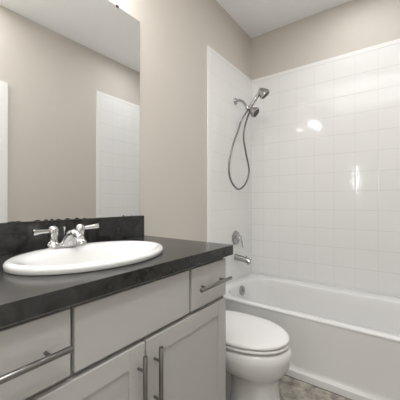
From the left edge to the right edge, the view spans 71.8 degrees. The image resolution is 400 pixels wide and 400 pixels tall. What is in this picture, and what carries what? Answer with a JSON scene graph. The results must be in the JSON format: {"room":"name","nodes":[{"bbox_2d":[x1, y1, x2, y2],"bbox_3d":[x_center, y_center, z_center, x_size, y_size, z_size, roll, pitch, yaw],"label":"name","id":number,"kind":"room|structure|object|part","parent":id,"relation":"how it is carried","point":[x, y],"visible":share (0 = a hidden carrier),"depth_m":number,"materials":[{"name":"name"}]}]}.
{"room":"bathroom","nodes":[
{"label":"bathroom","id":0,"kind":"room"},
{"bbox_2d":[13,0,251,284],"bbox_3d":[-0.425,-0.249,1.557,0.128,2.712,3.243,0,0,36],"label":"wall","id":1,"kind":"structure","parent":0,"point":[195,58],"depth_m":2.00,"materials":[{"name":"grey paint"}]},
{"bbox_2d":[0,0,139,222],"bbox_3d":[-0.626,-0.467,1.181,0.010,1.107,0.958,0,0,36],"label":"wall mirror","id":2,"kind":"object","parent":1,"relation":"attached to","point":[70,69],"visible":1,"depth_m":1.23,"materials":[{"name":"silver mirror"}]},
{"bbox_2d":[0,215,143,254],"bbox_3d":[-0.620,0.145,1.181,0.018,0.116,0.997,0,0,36],"label":"backsplash","id":3,"kind":"structure","parent":1,"relation":"attached to","point":[17,237],"depth_m":1.19,"materials":[{"name":"black stone"}]},
{"bbox_3d":[0.300,-0.219,2.441,0.008,1.863,0.719,0,0,36],"label":"panel","id":4,"kind":"part","parent":1,"relation":"part of","materials":[{"name":"white tile"}]},
{"bbox_2d":[232,230,243,247],"bbox_3d":[0.344,0.345,2.428,0.077,0.152,0.128,0,0,36],"label":"shower valve","id":5,"kind":"object","parent":1,"relation":"attached to","point":[236,237],"visible":1,"depth_m":2.42,"materials":[{"name":"grey metal"}]},
{"bbox_3d":[0.352,0.365,2.422,0.057,0.112,0.048,0,0,36],"label":"handle","id":6,"kind":"part","parent":5,"relation":"part of","materials":[{"name":"silver metal"}]},
{"bbox_2d":[234,254,250,264],"bbox_3d":[0.376,0.516,2.404,0.155,0.078,0.054,0,0,36],"label":"tub spout","id":7,"kind":"object","parent":1,"relation":"attached to","point":[237,257],"visible":1,"depth_m":2.39,"materials":[{"name":"grey metal"}]},
{"bbox_2d":[228,88,269,189],"bbox_3d":[0.391,-0.515,2.368,0.372,0.864,0.235,0,0,-10],"label":"shower head","id":8,"kind":"object","parent":1,"relation":"attached to","point":[262,92],"visible":1,"depth_m":2.34},
{"bbox_3d":[0.366,-0.839,2.415,0.122,0.100,0.023,0,0,36],"label":"shower arm","id":9,"kind":"part","parent":8,"relation":"part of","materials":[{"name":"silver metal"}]},
{"bbox_2d":[216,0,350,37],"bbox_3d":[0.212,-1.656,1.092,1.711,0.100,3.243,0,0,36],"label":"ceiling","id":10,"kind":"structure","parent":0,"point":[255,17],"depth_m":2.35,"materials":[{"name":"white paint"}]},
{"bbox_2d":[279,375,350,399],"bbox_3d":[0.212,1.156,1.084,1.711,0.100,3.243,0,0,36],"label":"floor","id":11,"kind":"structure","parent":0,"point":[290,388],"depth_m":1.59,"materials":[{"name":"tile"}]},
{"bbox_2d":[0,257,231,399],"bbox_3d":[-0.383,0.676,1.008,0.600,0.859,0.983,0,0,36],"label":"vanity cabinet","id":12,"kind":"object","parent":11,"relation":"on","point":[162,338],"visible":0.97,"depth_m":0.81,"materials":[{"name":"grey paint"}]},
{"bbox_3d":[-0.392,0.341,0.569,0.018,0.160,0.249,0,0,36],"label":"drawer","id":13,"kind":"part","parent":12,"relation":"part of","materials":[{"name":"grey paint"}]},
{"bbox_3d":[-0.369,0.341,0.553,0.038,0.015,0.221,0,0,36],"label":"bar pull","id":14,"kind":"part","parent":12,"relation":"part of","materials":[{"name":"silver metal"}]},
{"bbox_3d":[-0.321,0.715,0.663,0.018,0.555,0.486,0,0,36],"label":"door","id":15,"kind":"part","parent":12,"relation":"part of","materials":[{"name":"grey paint"}]},
{"bbox_2d":[0,215,232,327],"bbox_3d":[-0.386,0.167,1.020,0.586,0.160,1.016,0,0,36],"label":"countertop","id":16,"kind":"structure","parent":12,"relation":"on","point":[22,297],"depth_m":0.88,"materials":[{"name":"black stone"}]},
{"bbox_2d":[32,223,98,248],"bbox_3d":[-0.493,0.138,1.060,0.126,0.083,0.255,0,0,36],"label":"faucet","id":17,"kind":"object","parent":16,"relation":"on","point":[74,237],"visible":1,"depth_m":1.04,"materials":[{"name":"silver metal"}]},
{"bbox_3d":[-0.566,0.135,1.017,0.050,0.077,0.099,0,0,36],"label":"lever handle","id":18,"kind":"part","parent":17,"relation":"part of","materials":[{"name":"silver metal"}]},
{"bbox_3d":[-0.519,0.174,1.081,0.054,0.010,0.158,0,0,36],"label":"plate","id":19,"kind":"part","parent":17,"relation":"part of","materials":[{"name":"silver metal"}]},
{"bbox_3d":[-0.491,0.145,1.060,0.122,0.070,0.068,0,0,36],"label":"spout","id":20,"kind":"part","parent":17,"relation":"part of","materials":[{"name":"silver metal"}]},
{"bbox_3d":[-0.473,0.135,1.143,0.050,0.077,0.098,0,0,36],"label":"lever handle","id":21,"kind":"part","parent":17,"relation":"part of","materials":[{"name":"silver metal"}]},
{"bbox_2d":[2,241,162,275],"bbox_3d":[-0.373,0.257,0.984,0.400,0.155,0.552,0,0,36],"label":"sink","id":22,"kind":"object","parent":16,"relation":"in","point":[95,256],"visible":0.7,"depth_m":0.95,"materials":[{"name":"white ceramic"}]},
{"bbox_3d":[-0.171,0.569,0.822,0.038,0.212,0.015,0,0,36],"label":"bar pull","id":23,"kind":"part","parent":12,"relation":"part of","materials":[{"name":"silver metal"}]},
{"bbox_3d":[-0.131,0.569,0.875,0.038,0.212,0.015,0,0,36],"label":"bar pull","id":24,"kind":"part","parent":12,"relation":"part of","materials":[{"name":"silver metal"}]},
{"bbox_3d":[-0.033,0.716,1.055,0.018,0.555,0.477,0,0,36],"label":"door","id":25,"kind":"part","parent":12,"relation":"part of","materials":[{"name":"grey paint"}]},
{"bbox_3d":[0.035,0.343,1.148,0.018,0.160,0.249,0,0,36],"label":"drawer","id":26,"kind":"part","parent":12,"relation":"part of","materials":[{"name":"grey paint"}]},
{"bbox_3d":[0.062,0.343,1.138,0.038,0.015,0.224,0,0,36],"label":"bar pull","id":27,"kind":"part","parent":12,"relation":"part of","materials":[{"name":"silver metal"}]},
{"bbox_2d":[226,310,291,399],"bbox_3d":[0.138,0.732,1.566,0.753,0.750,0.450,0,0,36],"label":"toilet","id":28,"kind":"object","parent":11,"relation":"on","point":[258,350],"visible":0.49,"depth_m":1.35,"materials":[{"name":"white ceramic"}]},
{"bbox_3d":[0.228,0.725,1.500,0.503,0.023,0.362,0,0,36],"label":"seat","id":29,"kind":"part","parent":28,"relation":"part of","materials":[{"name":"white plastic"}]},
{"bbox_3d":[0.228,0.699,1.500,0.506,0.030,0.364,0,0,36],"label":"lid","id":30,"kind":"part","parent":28,"relation":"part of","materials":[{"name":"white plastic"}]},
{"bbox_2d":[223,273,399,399],"bbox_3d":[0.873,0.910,1.982,1.470,0.397,0.774,0,0,36],"label":"bathtub","id":31,"kind":"object","parent":11,"relation":"on","point":[345,342],"visible":0.75,"depth_m":1.71,"materials":[{"name":"white ceramic"}]},
{"bbox_3d":[0.365,0.779,2.376,0.023,0.083,0.084,0,0,36],"label":"overflow plate","id":32,"kind":"part","parent":31,"relation":"part of","materials":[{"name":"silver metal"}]},
{"bbox_2d":[223,273,399,342],"bbox_3d":[0.876,0.876,1.987,1.470,0.329,0.762,0,0,36],"label":"basin","id":33,"kind":"object","parent":31,"relation":"in","point":[309,312],"depth_m":2.02,"materials":[{"name":"white ceramic"}]},
{"bbox_2d":[251,0,399,296],"bbox_3d":[1.136,-0.247,2.342,1.471,2.712,0.128,0,0,36],"label":"wall","id":34,"kind":"structure","parent":0,"point":[326,131],"depth_m":2.29,"materials":[{"name":"white tile"}]}
]}

